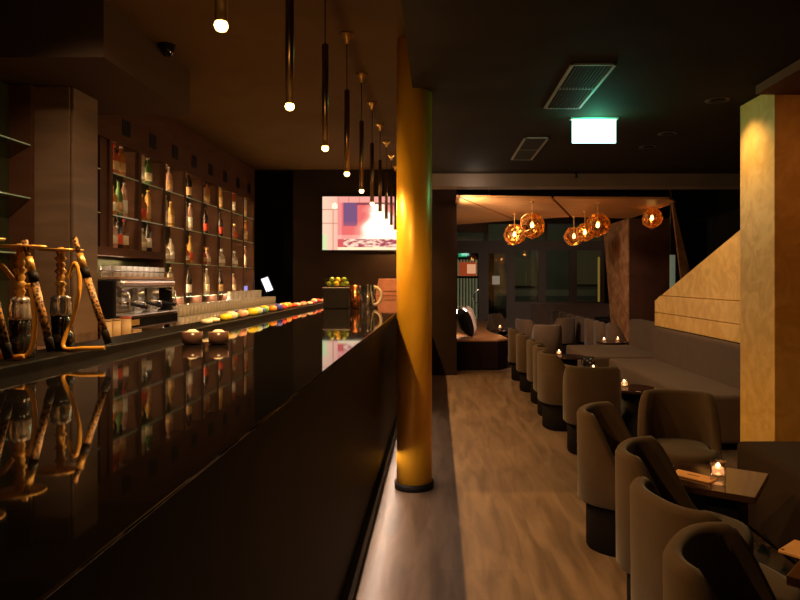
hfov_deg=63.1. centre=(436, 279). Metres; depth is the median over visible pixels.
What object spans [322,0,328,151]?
pendant lamp
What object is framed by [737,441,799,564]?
sofa section
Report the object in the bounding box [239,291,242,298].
glass
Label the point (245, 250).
liquor bottle
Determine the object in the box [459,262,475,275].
display
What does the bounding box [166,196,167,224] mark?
liquor bottle
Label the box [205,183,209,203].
liquor bottle
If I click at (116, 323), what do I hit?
tin
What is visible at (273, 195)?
doorway
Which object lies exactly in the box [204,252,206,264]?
liquor bottle
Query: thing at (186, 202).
liquor bottle
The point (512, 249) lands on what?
window
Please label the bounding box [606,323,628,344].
tub chair
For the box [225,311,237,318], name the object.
packet
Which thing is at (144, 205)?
liquor bottle
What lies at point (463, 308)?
cushion
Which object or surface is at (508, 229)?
lamp
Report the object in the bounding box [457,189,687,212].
ceiling
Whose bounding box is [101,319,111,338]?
tin
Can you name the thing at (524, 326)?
tub chair
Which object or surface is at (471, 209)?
ceiling panel
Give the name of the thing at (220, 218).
liquor bottle
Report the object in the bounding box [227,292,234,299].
glass
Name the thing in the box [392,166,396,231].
pendant lamp
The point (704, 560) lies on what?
tub chair
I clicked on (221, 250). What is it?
liquor bottle
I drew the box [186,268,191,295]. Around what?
liquor bottle
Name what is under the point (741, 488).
table
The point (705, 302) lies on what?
wall panel
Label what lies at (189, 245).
liquor bottle
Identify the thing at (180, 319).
tumbler
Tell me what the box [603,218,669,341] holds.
column
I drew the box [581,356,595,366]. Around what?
pot
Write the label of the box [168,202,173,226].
liquor bottle
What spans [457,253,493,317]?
wall
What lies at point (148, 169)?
liquor bottle
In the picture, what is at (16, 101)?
shelving
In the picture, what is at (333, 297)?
crate
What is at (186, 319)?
tumbler
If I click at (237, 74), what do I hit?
ceiling
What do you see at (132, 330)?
tin
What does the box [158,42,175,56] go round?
dome camera
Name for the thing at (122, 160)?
liquor bottle
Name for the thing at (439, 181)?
ceiling beam
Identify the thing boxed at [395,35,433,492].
pillar
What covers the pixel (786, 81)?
ceiling
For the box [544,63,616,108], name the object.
ceiling vent
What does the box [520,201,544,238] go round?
lamp
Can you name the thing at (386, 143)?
pendant lamp
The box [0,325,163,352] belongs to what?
countertop
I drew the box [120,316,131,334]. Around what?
tin
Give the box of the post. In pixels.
[34,87,97,344]
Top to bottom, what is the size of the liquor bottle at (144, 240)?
0.217 m
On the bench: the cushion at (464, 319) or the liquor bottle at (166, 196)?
the cushion at (464, 319)
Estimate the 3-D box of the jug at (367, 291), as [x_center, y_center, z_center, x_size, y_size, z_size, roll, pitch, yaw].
[-0.543,0.137,5.420,0.183,0.190,0.120,0,0,0]
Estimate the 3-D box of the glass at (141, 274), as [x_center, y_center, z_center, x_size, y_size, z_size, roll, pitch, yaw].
[-2.456,-0.066,5.373,0.068,0.085,0.066,0,0,0]
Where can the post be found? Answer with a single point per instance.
(65, 118)
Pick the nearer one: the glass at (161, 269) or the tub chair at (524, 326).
the glass at (161, 269)
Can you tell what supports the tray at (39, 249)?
on the pipe at (60, 304)
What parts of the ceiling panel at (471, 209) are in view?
plywood panel, plywood panel, plywood panel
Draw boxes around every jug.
[130,300,145,312]
[146,299,161,311]
[361,285,382,307]
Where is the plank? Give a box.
[669,189,690,278]
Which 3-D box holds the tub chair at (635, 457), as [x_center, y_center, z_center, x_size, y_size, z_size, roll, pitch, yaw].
[1.028,1.079,2.721,0.536,0.739,0.486,0,0,28]
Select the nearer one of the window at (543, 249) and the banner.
the window at (543, 249)
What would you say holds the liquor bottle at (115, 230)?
on the shelving at (161, 139)
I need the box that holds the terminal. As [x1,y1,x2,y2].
[259,275,274,295]
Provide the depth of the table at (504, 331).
12.39 m
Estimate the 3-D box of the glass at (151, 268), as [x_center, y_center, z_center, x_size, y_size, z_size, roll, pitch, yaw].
[-2.456,-0.066,5.574,0.068,0.085,0.066,0,0,0]
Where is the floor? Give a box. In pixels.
[352,361,794,599]
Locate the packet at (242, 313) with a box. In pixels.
[237,310,246,317]
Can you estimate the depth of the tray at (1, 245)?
1.67 m
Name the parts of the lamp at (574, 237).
lamp shade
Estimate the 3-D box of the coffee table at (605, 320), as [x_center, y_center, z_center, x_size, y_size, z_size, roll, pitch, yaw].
[4.000,1.109,13.300,1.400,0.679,0.600,0,0,0]
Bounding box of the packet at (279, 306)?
[275,304,282,309]
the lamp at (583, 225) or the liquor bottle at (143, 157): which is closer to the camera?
the liquor bottle at (143, 157)
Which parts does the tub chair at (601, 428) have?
backrest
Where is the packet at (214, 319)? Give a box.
[208,317,219,321]
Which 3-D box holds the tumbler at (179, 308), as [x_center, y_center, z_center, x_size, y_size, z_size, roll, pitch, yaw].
[-2.442,0.294,6.120,0.086,0.100,0.084,0,0,0]
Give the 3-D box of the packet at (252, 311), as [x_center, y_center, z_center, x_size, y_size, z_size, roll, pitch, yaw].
[-1.063,0.182,3.740,0.064,0.040,0.050,0,0,-25]
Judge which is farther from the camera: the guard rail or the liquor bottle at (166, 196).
the guard rail
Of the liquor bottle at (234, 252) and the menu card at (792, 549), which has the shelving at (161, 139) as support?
the liquor bottle at (234, 252)
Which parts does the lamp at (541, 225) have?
lamp shade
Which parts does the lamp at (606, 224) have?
lamp shade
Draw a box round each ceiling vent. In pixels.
[511,137,549,159]
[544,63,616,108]
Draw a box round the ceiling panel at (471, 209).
[455,189,675,224]
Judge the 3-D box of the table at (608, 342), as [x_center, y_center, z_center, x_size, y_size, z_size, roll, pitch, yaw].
[2.700,1.200,10.050,0.460,0.499,0.460,0,0,0]
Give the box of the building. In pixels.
[457,224,600,317]
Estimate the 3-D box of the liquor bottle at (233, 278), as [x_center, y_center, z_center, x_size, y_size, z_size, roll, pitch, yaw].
[-2.802,0.045,8.933,0.078,0.265,0.078,0,0,12]
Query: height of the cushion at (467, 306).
0.473 m
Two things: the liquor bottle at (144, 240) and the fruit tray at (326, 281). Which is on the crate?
the fruit tray at (326, 281)
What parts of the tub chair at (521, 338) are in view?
backrest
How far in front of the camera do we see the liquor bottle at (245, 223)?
9.49 m
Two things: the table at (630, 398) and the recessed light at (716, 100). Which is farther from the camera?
the table at (630, 398)
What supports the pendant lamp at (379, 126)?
hanging from the ceiling at (237, 74)
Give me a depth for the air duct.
16.45 m
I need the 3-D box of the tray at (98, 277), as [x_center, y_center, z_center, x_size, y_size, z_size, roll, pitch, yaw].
[-2.635,-0.014,5.418,0.470,0.017,1.030,0,0,0]
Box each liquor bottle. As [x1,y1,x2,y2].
[113,144,118,173]
[113,185,117,214]
[113,218,117,247]
[114,180,122,215]
[114,216,122,247]
[118,146,125,175]
[121,182,127,216]
[122,219,128,248]
[142,155,144,182]
[142,194,146,220]
[142,228,146,250]
[144,190,150,221]
[144,222,151,250]
[145,158,151,184]
[166,167,172,191]
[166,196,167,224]
[166,241,169,261]
[167,237,174,262]
[167,267,173,296]
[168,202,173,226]
[186,175,191,197]
[186,202,187,229]
[186,244,189,263]
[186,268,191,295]
[187,236,192,263]
[188,203,192,230]
[204,207,208,233]
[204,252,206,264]
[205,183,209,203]
[205,247,210,264]
[205,268,209,294]
[219,188,222,208]
[219,212,222,236]
[219,250,220,265]
[219,269,222,293]
[220,249,224,265]
[232,194,234,212]
[232,274,235,290]
[233,224,237,238]
[233,251,237,266]
[244,199,246,216]
[244,220,247,241]
[244,246,246,266]
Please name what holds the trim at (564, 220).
attached to the wall at (514, 311)
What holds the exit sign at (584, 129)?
hanging from the ceiling at (491, 69)
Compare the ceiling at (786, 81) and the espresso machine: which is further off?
the espresso machine
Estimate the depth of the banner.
18.31 m
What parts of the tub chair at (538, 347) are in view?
backrest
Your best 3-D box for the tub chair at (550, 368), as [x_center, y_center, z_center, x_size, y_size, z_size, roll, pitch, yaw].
[1.268,1.079,6.420,0.536,0.739,0.486,0,0,-8]
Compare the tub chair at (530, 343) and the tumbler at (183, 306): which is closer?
the tumbler at (183, 306)
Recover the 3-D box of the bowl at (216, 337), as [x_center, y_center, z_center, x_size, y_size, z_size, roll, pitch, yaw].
[-0.790,0.205,2.350,0.072,0.052,0.072,0,0,0]
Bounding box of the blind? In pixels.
[457,260,477,317]
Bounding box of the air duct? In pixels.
[457,222,486,232]
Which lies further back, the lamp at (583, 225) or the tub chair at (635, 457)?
the lamp at (583, 225)
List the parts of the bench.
seat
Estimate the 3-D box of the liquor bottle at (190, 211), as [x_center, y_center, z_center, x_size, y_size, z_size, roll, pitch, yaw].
[-2.802,-0.714,7.370,0.062,0.313,0.062,0,0,10]
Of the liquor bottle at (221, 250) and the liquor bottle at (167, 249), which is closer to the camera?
the liquor bottle at (167, 249)
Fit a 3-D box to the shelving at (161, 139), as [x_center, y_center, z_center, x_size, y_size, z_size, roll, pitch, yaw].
[-2.830,-0.616,7.335,0.169,2.128,5.030,0,0,0]
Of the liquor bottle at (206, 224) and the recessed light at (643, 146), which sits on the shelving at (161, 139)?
the liquor bottle at (206, 224)
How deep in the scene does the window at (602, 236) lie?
17.36 m
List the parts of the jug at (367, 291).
handle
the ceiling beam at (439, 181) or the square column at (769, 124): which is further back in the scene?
the ceiling beam at (439, 181)
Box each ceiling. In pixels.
[0,0,189,114]
[106,0,405,176]
[401,0,799,173]
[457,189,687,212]
[756,59,799,94]
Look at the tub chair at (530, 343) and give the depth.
7.62 m
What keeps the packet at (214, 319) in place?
on the countertop at (148, 465)
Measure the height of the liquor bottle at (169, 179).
0.265 m
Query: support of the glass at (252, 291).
on the countertop at (39, 347)
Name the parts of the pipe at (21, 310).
stem, glass, leopard handle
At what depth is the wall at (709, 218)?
12.06 m
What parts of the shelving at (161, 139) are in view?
panel, glass shelf, glass shelf, glass shelf, panel, glass shelf, glass shelf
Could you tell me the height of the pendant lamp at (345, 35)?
0.973 m
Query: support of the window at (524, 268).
attached to the building
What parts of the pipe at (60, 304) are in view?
stem, glass, leopard handle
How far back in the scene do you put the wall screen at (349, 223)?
9.85 m
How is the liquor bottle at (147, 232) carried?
on the shelving at (161, 139)
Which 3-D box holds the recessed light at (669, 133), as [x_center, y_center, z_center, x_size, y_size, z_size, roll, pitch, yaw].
[2.060,-1.302,5.810,0.170,0.014,0.170,0,0,0]
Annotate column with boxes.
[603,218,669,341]
[740,95,799,441]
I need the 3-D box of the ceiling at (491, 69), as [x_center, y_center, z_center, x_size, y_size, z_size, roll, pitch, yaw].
[2.516,-1.495,3.500,5.368,0.370,9.000,0,0,0]
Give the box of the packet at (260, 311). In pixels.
[255,307,262,313]
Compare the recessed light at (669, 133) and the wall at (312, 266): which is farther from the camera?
the wall at (312, 266)
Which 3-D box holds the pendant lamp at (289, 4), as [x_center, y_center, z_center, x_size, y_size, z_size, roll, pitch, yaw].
[-0.615,-1.192,2.714,0.096,0.973,0.096,0,0,0]
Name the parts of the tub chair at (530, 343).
backrest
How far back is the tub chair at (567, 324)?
12.15 m
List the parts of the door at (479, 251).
handle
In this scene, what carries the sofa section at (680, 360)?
on the floor
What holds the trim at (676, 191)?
attached to the ceiling panel at (471, 209)
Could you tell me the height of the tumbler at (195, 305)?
0.100 m
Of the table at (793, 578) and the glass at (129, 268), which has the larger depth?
the glass at (129, 268)
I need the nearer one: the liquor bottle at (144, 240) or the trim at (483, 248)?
the liquor bottle at (144, 240)
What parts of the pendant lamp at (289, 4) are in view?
bulb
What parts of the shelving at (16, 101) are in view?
panel, glass shelf, glass shelf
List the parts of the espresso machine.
panel, handle, handle, panel, handle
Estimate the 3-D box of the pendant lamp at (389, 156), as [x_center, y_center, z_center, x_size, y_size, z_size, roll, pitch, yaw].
[-0.615,-1.192,8.748,0.096,0.973,0.096,0,0,0]
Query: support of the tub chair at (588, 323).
on the floor
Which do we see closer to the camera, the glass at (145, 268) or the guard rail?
the glass at (145, 268)
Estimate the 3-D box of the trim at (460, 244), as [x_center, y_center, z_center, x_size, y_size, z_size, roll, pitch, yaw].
[2.635,-0.950,17.400,4.730,0.187,0.100,0,0,0]
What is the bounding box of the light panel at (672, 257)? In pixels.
[670,255,674,287]
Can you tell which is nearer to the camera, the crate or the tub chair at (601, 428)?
the tub chair at (601, 428)
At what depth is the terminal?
10.02 m
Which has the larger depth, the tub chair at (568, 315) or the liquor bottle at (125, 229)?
the tub chair at (568, 315)
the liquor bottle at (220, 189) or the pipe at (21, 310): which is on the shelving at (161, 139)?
the liquor bottle at (220, 189)
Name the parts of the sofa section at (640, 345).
seat, backrest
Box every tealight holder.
[621,379,628,389]
[710,459,725,485]
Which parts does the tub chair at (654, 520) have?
backrest, seat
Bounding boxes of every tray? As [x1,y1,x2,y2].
[0,244,46,247]
[37,248,83,251]
[116,310,177,316]
[325,279,350,286]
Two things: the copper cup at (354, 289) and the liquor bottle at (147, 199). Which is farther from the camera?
the liquor bottle at (147, 199)
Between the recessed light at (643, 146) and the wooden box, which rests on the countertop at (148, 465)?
the wooden box
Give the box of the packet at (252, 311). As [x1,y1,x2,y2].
[247,308,257,314]
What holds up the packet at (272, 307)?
on the countertop at (148, 465)
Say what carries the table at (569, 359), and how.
on the floor
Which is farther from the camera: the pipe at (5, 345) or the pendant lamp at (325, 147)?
the pendant lamp at (325, 147)
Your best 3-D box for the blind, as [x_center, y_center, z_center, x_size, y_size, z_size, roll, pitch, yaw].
[0.955,0.455,18.210,0.890,2.050,0.060,0,0,0]
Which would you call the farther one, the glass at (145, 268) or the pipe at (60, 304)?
the glass at (145, 268)
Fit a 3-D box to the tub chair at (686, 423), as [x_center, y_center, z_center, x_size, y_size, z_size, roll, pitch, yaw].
[1.481,1.079,3.982,0.485,0.739,0.536,0,0,18]
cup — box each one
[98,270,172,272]
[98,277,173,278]
[350,285,360,308]
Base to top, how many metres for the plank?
2.340 m
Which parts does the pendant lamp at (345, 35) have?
cord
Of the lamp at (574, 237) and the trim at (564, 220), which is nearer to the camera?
the lamp at (574, 237)
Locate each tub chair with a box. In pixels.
[488,313,508,333]
[508,328,519,380]
[515,319,533,338]
[516,333,529,392]
[526,338,567,403]
[532,324,561,353]
[533,344,551,415]
[537,350,566,431]
[552,310,559,324]
[554,317,574,353]
[563,365,620,454]
[567,314,577,344]
[575,316,584,344]
[577,401,673,556]
[584,318,594,344]
[593,321,605,344]
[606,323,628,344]
[615,436,753,599]
[630,476,799,599]
[637,389,721,465]
[662,522,776,599]
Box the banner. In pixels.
[598,257,599,301]
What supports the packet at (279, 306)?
on the countertop at (148, 465)
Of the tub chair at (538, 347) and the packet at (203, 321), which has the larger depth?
the tub chair at (538, 347)
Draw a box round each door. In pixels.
[457,248,482,320]
[484,248,510,330]
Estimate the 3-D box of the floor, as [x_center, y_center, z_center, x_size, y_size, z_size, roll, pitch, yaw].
[1.050,1.500,8.300,8.300,0.100,18.600,0,0,0]
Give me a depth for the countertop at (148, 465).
1.27 m
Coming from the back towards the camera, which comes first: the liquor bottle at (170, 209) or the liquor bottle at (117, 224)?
the liquor bottle at (170, 209)
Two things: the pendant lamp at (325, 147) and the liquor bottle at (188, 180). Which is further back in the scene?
the liquor bottle at (188, 180)
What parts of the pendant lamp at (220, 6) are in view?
bulb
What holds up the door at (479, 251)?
on the floor
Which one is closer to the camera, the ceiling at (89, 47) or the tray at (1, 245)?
the tray at (1, 245)
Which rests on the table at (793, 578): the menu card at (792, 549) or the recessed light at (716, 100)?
the menu card at (792, 549)
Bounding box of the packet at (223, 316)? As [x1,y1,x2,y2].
[219,314,231,319]
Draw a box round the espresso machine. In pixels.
[98,270,177,331]
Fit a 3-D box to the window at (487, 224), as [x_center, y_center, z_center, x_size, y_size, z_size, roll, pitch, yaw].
[2.101,-1.272,17.400,1.579,0.455,0.080,0,0,0]
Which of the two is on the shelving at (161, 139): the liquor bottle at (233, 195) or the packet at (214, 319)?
the liquor bottle at (233, 195)
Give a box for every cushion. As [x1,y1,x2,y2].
[457,308,473,336]
[462,307,476,334]
[465,305,476,324]
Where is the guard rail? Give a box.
[494,290,597,295]
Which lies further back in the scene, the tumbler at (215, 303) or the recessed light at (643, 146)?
the tumbler at (215, 303)
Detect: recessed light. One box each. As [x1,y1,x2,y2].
[639,145,656,148]
[657,131,677,135]
[705,97,729,103]
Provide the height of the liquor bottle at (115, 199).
0.260 m
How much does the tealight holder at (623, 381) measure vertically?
0.090 m
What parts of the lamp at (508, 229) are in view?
lamp shade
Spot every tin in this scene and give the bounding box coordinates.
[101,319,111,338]
[112,319,120,336]
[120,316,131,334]
[131,329,141,332]
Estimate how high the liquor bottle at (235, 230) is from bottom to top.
0.217 m
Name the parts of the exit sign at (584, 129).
mounting plate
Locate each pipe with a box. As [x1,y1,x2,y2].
[0,238,12,359]
[0,239,54,359]
[37,237,111,350]
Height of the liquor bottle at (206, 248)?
0.217 m
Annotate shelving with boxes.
[0,81,33,335]
[98,115,254,304]
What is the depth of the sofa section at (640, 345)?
8.94 m
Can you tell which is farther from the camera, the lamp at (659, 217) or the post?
the lamp at (659, 217)
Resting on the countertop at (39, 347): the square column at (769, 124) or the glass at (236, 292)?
the glass at (236, 292)
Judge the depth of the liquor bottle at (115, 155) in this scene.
5.61 m
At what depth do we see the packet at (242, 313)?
3.50 m
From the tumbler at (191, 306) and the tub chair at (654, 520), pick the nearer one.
the tub chair at (654, 520)
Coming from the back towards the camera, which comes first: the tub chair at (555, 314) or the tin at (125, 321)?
the tub chair at (555, 314)
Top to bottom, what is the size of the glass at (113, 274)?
0.085 m
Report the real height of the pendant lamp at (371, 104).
0.973 m
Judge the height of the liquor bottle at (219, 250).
0.265 m
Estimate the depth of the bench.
10.45 m
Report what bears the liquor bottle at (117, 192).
on the shelving at (161, 139)
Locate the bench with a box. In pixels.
[457,321,507,368]
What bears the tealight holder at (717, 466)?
on the table at (741, 488)
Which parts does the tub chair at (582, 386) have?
backrest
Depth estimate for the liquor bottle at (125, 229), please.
5.80 m
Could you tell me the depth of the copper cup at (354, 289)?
5.25 m
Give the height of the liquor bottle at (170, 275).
0.313 m
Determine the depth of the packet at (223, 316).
3.25 m
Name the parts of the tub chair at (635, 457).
backrest, seat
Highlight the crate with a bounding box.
[322,287,349,308]
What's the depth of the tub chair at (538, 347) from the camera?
6.93 m
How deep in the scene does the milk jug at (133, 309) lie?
5.25 m
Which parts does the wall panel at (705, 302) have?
panel, panel, panel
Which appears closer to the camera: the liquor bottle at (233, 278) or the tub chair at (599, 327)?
the liquor bottle at (233, 278)
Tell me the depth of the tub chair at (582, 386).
5.32 m
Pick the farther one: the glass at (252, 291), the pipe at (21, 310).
the glass at (252, 291)
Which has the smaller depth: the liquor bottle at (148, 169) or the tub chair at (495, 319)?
the liquor bottle at (148, 169)
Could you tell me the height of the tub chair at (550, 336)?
0.739 m
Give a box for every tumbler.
[173,306,181,316]
[175,317,184,325]
[177,305,186,315]
[181,316,188,323]
[186,305,189,315]
[188,304,196,314]
[188,315,195,322]
[190,305,193,314]
[197,304,200,313]
[199,303,207,312]
[207,303,210,312]
[209,302,216,311]
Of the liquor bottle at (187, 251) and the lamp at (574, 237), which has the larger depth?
the lamp at (574, 237)
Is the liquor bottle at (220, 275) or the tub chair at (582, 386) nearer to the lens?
the tub chair at (582, 386)
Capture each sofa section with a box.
[528,304,610,324]
[566,319,664,366]
[609,327,739,449]
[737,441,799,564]
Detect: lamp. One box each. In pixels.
[214,0,227,31]
[285,0,293,110]
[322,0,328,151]
[340,31,353,176]
[356,72,366,192]
[367,102,376,204]
[376,124,383,214]
[382,141,389,221]
[388,155,394,227]
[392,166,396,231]
[504,214,525,244]
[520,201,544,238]
[564,216,583,245]
[576,211,594,240]
[586,202,610,237]
[642,208,662,228]
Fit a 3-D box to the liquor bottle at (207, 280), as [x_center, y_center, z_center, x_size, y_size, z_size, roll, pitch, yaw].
[-2.802,0.019,7.906,0.074,0.318,0.074,0,0,20]
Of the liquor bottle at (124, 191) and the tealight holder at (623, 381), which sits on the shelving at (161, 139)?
the liquor bottle at (124, 191)
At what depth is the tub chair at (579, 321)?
12.54 m
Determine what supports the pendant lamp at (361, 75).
hanging from the ceiling at (237, 74)
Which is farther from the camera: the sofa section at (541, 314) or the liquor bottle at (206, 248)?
the sofa section at (541, 314)
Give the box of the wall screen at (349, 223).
[321,195,396,251]
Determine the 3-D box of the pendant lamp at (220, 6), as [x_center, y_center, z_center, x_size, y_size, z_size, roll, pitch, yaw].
[-0.615,-1.192,1.852,0.096,0.973,0.096,0,0,0]
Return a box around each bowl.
[182,329,202,344]
[208,329,228,344]
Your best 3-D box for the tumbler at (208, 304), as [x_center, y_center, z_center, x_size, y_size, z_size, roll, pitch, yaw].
[-2.438,0.294,6.888,0.086,0.100,0.084,0,0,0]
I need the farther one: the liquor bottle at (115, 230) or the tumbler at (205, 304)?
the tumbler at (205, 304)
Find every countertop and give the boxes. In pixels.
[0,293,396,599]
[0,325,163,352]
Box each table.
[492,328,507,337]
[557,354,583,365]
[595,317,610,323]
[596,340,626,344]
[621,384,655,437]
[674,460,768,525]
[786,560,799,587]
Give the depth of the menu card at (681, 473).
3.11 m
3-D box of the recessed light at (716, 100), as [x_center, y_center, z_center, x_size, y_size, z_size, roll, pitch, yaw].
[2.040,-1.302,4.730,0.170,0.014,0.170,0,0,0]
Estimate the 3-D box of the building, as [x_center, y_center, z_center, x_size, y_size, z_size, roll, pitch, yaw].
[5.000,-2.000,23.150,14.000,7.100,0.300,0,0,0]
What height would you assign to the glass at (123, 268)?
0.085 m
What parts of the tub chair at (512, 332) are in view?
backrest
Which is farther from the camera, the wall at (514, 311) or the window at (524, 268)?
the window at (524, 268)
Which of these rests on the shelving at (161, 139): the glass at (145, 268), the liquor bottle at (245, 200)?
the liquor bottle at (245, 200)
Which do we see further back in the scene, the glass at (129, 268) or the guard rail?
the guard rail
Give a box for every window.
[486,224,544,240]
[511,248,541,303]
[515,259,534,285]
[542,248,572,303]
[545,224,603,240]
[573,227,600,240]
[573,248,603,303]
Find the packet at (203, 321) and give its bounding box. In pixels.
[201,319,212,323]
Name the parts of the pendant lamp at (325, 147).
cord, bulb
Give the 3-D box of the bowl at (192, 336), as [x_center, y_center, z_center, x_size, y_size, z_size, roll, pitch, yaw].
[-0.885,0.205,2.350,0.072,0.052,0.072,0,0,0]
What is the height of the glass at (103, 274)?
0.085 m
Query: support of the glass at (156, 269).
on the espresso machine
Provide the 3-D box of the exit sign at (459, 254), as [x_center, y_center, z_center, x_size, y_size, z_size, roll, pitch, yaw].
[0.720,-0.720,18.224,0.240,0.140,0.049,0,0,0]
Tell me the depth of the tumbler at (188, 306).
6.29 m
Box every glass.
[101,266,110,276]
[111,266,120,276]
[120,266,126,276]
[127,266,132,276]
[133,267,138,276]
[138,267,143,276]
[144,267,149,276]
[149,267,154,276]
[155,268,159,276]
[160,268,164,276]
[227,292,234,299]
[232,291,238,298]
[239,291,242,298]
[248,290,254,297]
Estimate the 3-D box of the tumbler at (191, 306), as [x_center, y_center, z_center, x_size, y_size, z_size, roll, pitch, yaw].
[-2.443,0.294,6.408,0.086,0.100,0.084,0,0,0]
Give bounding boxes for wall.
[293,170,456,374]
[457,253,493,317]
[507,218,623,327]
[624,189,739,269]
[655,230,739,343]
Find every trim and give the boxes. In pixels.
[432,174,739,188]
[457,241,603,247]
[483,248,483,320]
[487,213,603,223]
[670,189,679,283]
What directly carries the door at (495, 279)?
in the wall at (514, 311)
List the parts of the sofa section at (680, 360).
seat, backrest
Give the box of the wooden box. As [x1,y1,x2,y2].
[375,279,396,295]
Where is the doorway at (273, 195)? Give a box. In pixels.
[255,177,292,303]
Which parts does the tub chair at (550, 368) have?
backrest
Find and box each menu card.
[676,469,717,483]
[778,540,799,558]
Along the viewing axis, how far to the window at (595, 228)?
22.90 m
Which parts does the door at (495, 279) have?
pane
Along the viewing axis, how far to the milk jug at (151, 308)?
5.55 m
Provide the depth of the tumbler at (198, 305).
6.58 m
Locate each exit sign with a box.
[458,253,466,256]
[570,117,617,142]
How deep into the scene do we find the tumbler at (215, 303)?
7.06 m
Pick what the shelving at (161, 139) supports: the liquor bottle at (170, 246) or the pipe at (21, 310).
the liquor bottle at (170, 246)
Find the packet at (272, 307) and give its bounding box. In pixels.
[269,305,276,310]
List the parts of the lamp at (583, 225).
lamp shade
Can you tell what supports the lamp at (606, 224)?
hanging from the ceiling panel at (471, 209)
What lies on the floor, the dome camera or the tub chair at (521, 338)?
the tub chair at (521, 338)
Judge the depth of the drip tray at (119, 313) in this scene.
5.42 m
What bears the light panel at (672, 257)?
attached to the trim at (676, 191)
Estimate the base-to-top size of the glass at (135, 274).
0.085 m
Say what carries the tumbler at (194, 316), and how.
on the countertop at (39, 347)
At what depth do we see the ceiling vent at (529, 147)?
6.41 m
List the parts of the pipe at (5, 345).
leopard handle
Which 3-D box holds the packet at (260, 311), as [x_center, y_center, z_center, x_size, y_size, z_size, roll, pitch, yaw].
[-1.062,0.182,3.840,0.064,0.040,0.050,0,0,12]

